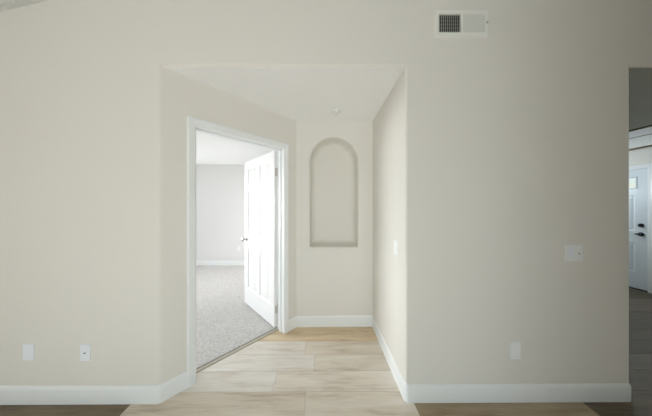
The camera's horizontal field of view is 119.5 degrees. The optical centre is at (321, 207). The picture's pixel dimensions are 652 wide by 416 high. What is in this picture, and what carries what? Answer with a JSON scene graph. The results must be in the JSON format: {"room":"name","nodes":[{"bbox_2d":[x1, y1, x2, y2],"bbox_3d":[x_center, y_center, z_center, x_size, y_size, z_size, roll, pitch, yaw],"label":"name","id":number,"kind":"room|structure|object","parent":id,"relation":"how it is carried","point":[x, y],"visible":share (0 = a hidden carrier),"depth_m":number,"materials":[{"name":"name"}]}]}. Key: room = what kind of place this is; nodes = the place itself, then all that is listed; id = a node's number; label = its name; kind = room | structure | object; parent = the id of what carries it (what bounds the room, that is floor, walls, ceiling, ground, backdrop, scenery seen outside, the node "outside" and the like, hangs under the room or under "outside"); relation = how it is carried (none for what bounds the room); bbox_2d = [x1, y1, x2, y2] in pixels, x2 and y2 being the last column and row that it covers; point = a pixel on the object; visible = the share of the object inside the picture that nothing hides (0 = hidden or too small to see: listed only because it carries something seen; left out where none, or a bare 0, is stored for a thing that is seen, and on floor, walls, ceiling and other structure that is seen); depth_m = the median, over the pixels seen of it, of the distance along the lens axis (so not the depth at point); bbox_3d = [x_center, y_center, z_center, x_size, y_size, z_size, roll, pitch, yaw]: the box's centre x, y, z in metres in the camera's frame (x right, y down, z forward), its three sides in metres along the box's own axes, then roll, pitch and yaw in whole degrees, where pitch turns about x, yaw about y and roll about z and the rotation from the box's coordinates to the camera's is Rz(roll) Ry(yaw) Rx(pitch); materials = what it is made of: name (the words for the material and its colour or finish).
{"room":"empty living room","nodes":[
{"label":"empty living room","id":0,"kind":"room"},
{"bbox_2d":[196,165,243,260],"bbox_3d":[-2.045,0.190,4.651,3.750,2.437,0.120,0,0,0],"label":"wall","id":1,"kind":"structure","parent":0,"point":[219,188],"depth_m":4.59,"materials":[{"name":"white paint"}]},
{"bbox_2d":[154,65,295,384],"bbox_3d":[-0.813,0.190,1.867,0.185,2.437,1.267,0,0,45],"label":"wall","id":2,"kind":"structure","parent":0,"point":[177,96],"depth_m":1.44,"materials":[{"name":"white paint"}]},
{"bbox_2d":[187,115,288,387],"bbox_3d":[-0.766,0.345,1.871,0.161,2.125,0.953,0,0,45],"label":"trim","id":3,"kind":"structure","parent":2,"relation":"attached to","point":[194,125],"depth_m":1.64,"materials":[{"name":"white wood"}]},
{"bbox_2d":[241,151,277,326],"bbox_3d":[-0.823,0.363,2.490,0.173,2.033,0.837,0,0,-45],"label":"door","id":4,"kind":"structure","parent":2,"relation":"in","point":[260,173],"depth_m":2.41,"materials":[{"name":"white wood"}]},
{"bbox_2d":[196,265,276,369],"bbox_3d":[-2.080,1.411,3.039,3.666,0.030,3.103,0,0,0],"label":"floor","id":5,"kind":"structure","parent":0,"point":[225,322],"depth_m":2.46,"materials":[{"name":"grey carpet"}]},
{"bbox_2d":[163,66,404,164],"bbox_3d":[-1.705,-1.058,3.048,4.656,0.063,3.330,0,0,0],"label":"ceiling","id":6,"kind":"structure","parent":0,"point":[295,93],"depth_m":1.68,"materials":[{"name":"white paint"}]},
{"bbox_2d":[332,109,340,114],"bbox_3d":[0.156,-1.014,2.031,0.104,0.030,0.104,0,0,0],"label":"smoke detector","id":7,"kind":"object","parent":6,"relation":"attached to","point":[335,111],"visible":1,"depth_m":2.01,"materials":[{"name":"white plastic"}]},
{"bbox_2d":[0,0,651,385],"bbox_3d":[0.709,-0.367,1.440,9.430,3.550,0.120,0,0,0],"label":"wall","id":8,"kind":"structure","parent":0,"point":[521,130],"depth_m":1.38,"materials":[{"name":"white paint"}]},
{"bbox_2d":[23,344,33,359],"bbox_3d":[-2.107,1.039,1.364,0.076,0.117,0.008,0,0,0],"label":"wall outlet","id":9,"kind":"object","parent":8,"relation":"attached to","point":[28,349],"visible":1,"depth_m":1.36,"materials":[{"name":"white plastic"}]},
{"bbox_2d":[80,344,90,360],"bbox_3d":[-1.701,1.043,1.365,0.072,0.116,0.010,0,0,0],"label":"wall jack","id":10,"kind":"object","parent":8,"relation":"attached to","point":[85,349],"visible":1,"depth_m":1.36,"materials":[{"name":"white plastic"}]},
{"bbox_2d":[0,261,630,404],"bbox_3d":[-0.878,1.345,2.979,6.269,0.126,3.235,0,0,0],"label":"baseboard","id":11,"kind":"structure","parent":8,"relation":"attached to","point":[543,392],"depth_m":1.37,"materials":[{"name":"white wood"}]},
{"bbox_2d":[434,10,488,37],"bbox_3d":[1.009,-1.330,1.368,0.384,0.196,0.026,0,0,0],"label":"air vent","id":12,"kind":"object","parent":8,"relation":"in","point":[447,23],"visible":1,"depth_m":1.37,"materials":[{"name":"white metal"}]},
{"bbox_2d":[510,342,520,358],"bbox_3d":[1.406,1.039,1.379,0.076,0.122,0.008,0,0,0],"label":"wall outlet","id":13,"kind":"object","parent":8,"relation":"attached to","point":[515,347],"visible":1,"depth_m":1.38,"materials":[{"name":"white plastic"}]},
{"bbox_2d":[565,244,582,260],"bbox_3d":[1.833,0.329,1.374,0.124,0.122,0.021,0,0,0],"label":"light switch","id":14,"kind":"object","parent":8,"relation":"attached to","point":[573,252],"visible":1,"depth_m":1.38,"materials":[{"name":"white plastic"}]},
{"bbox_2d":[0,288,651,415],"bbox_3d":[0.728,1.418,0.541,9.498,0.020,8.416,0,0,0],"label":"floor","id":15,"kind":"structure","parent":0,"point":[278,374],"depth_m":1.49,"materials":[{"name":"brown wood"}]},
{"bbox_2d":[196,327,278,372],"bbox_3d":[-0.802,1.401,1.907,0.039,0.013,0.833,0,0,45],"label":"threshold strip","id":16,"kind":"object","parent":15,"relation":"on","point":[273,331],"visible":0.65,"depth_m":1.85,"materials":[{"name":"silver metal"}]},
{"bbox_2d":[0,0,651,148],"bbox_3d":[0.712,-1.607,0.603,9.630,1.270,8.240,0,0,0],"label":"ceiling","id":17,"kind":"structure","parent":0,"point":[640,79],"depth_m":1.80,"materials":[{"name":"grey paint"}]},
{"bbox_2d":[296,121,372,315],"bbox_3d":[0.152,0.190,2.389,0.907,2.437,0.270,0,0,0],"label":"wall","id":18,"kind":"structure","parent":0,"point":[334,159],"depth_m":2.25,"materials":[{"name":"white paint"}]},
{"bbox_2d":[373,66,412,383],"bbox_3d":[0.668,0.190,1.868,0.120,2.437,0.976,0,0,0],"label":"wall","id":19,"kind":"structure","parent":0,"point":[393,123],"depth_m":1.57,"materials":[{"name":"white paint"}]},
{"bbox_2d":[394,240,397,255],"bbox_3d":[0.605,0.329,1.556,0.009,0.118,0.072,0,0,0],"label":"light switch","id":20,"kind":"object","parent":19,"relation":"attached to","point":[395,241],"visible":1,"depth_m":1.54,"materials":[{"name":"white plastic"}]},
{"bbox_2d":[629,147,651,165],"bbox_3d":[5.487,0.108,0.624,0.120,2.600,8.240,0,0,0],"label":"wall","id":21,"kind":"structure","parent":0,"point":[644,155],"depth_m":3.23,"materials":[{"name":"white paint"}]},
{"bbox_2d":[629,168,647,290],"bbox_3d":[5.421,0.367,3.616,0.108,2.045,0.909,0,0,0],"label":"door","id":22,"kind":"structure","parent":21,"relation":"in","point":[638,196],"depth_m":3.25,"materials":[{"name":"white wood"}]},
{"bbox_2d":[629,163,651,292],"bbox_3d":[5.465,0.342,3.616,0.138,2.133,1.051,0,0,0],"label":"trim","id":23,"kind":"structure","parent":21,"relation":"attached to","point":[643,166],"depth_m":3.13,"materials":[{"name":"white wood"}]},
{"bbox_2d":[629,125,651,150],"bbox_3d":[4.749,-1.014,3.069,1.335,0.030,3.103,0,0,0],"label":"trim","id":24,"kind":"structure","parent":21,"relation":"attached to","point":[648,125],"depth_m":2.70,"materials":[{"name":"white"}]}
]}

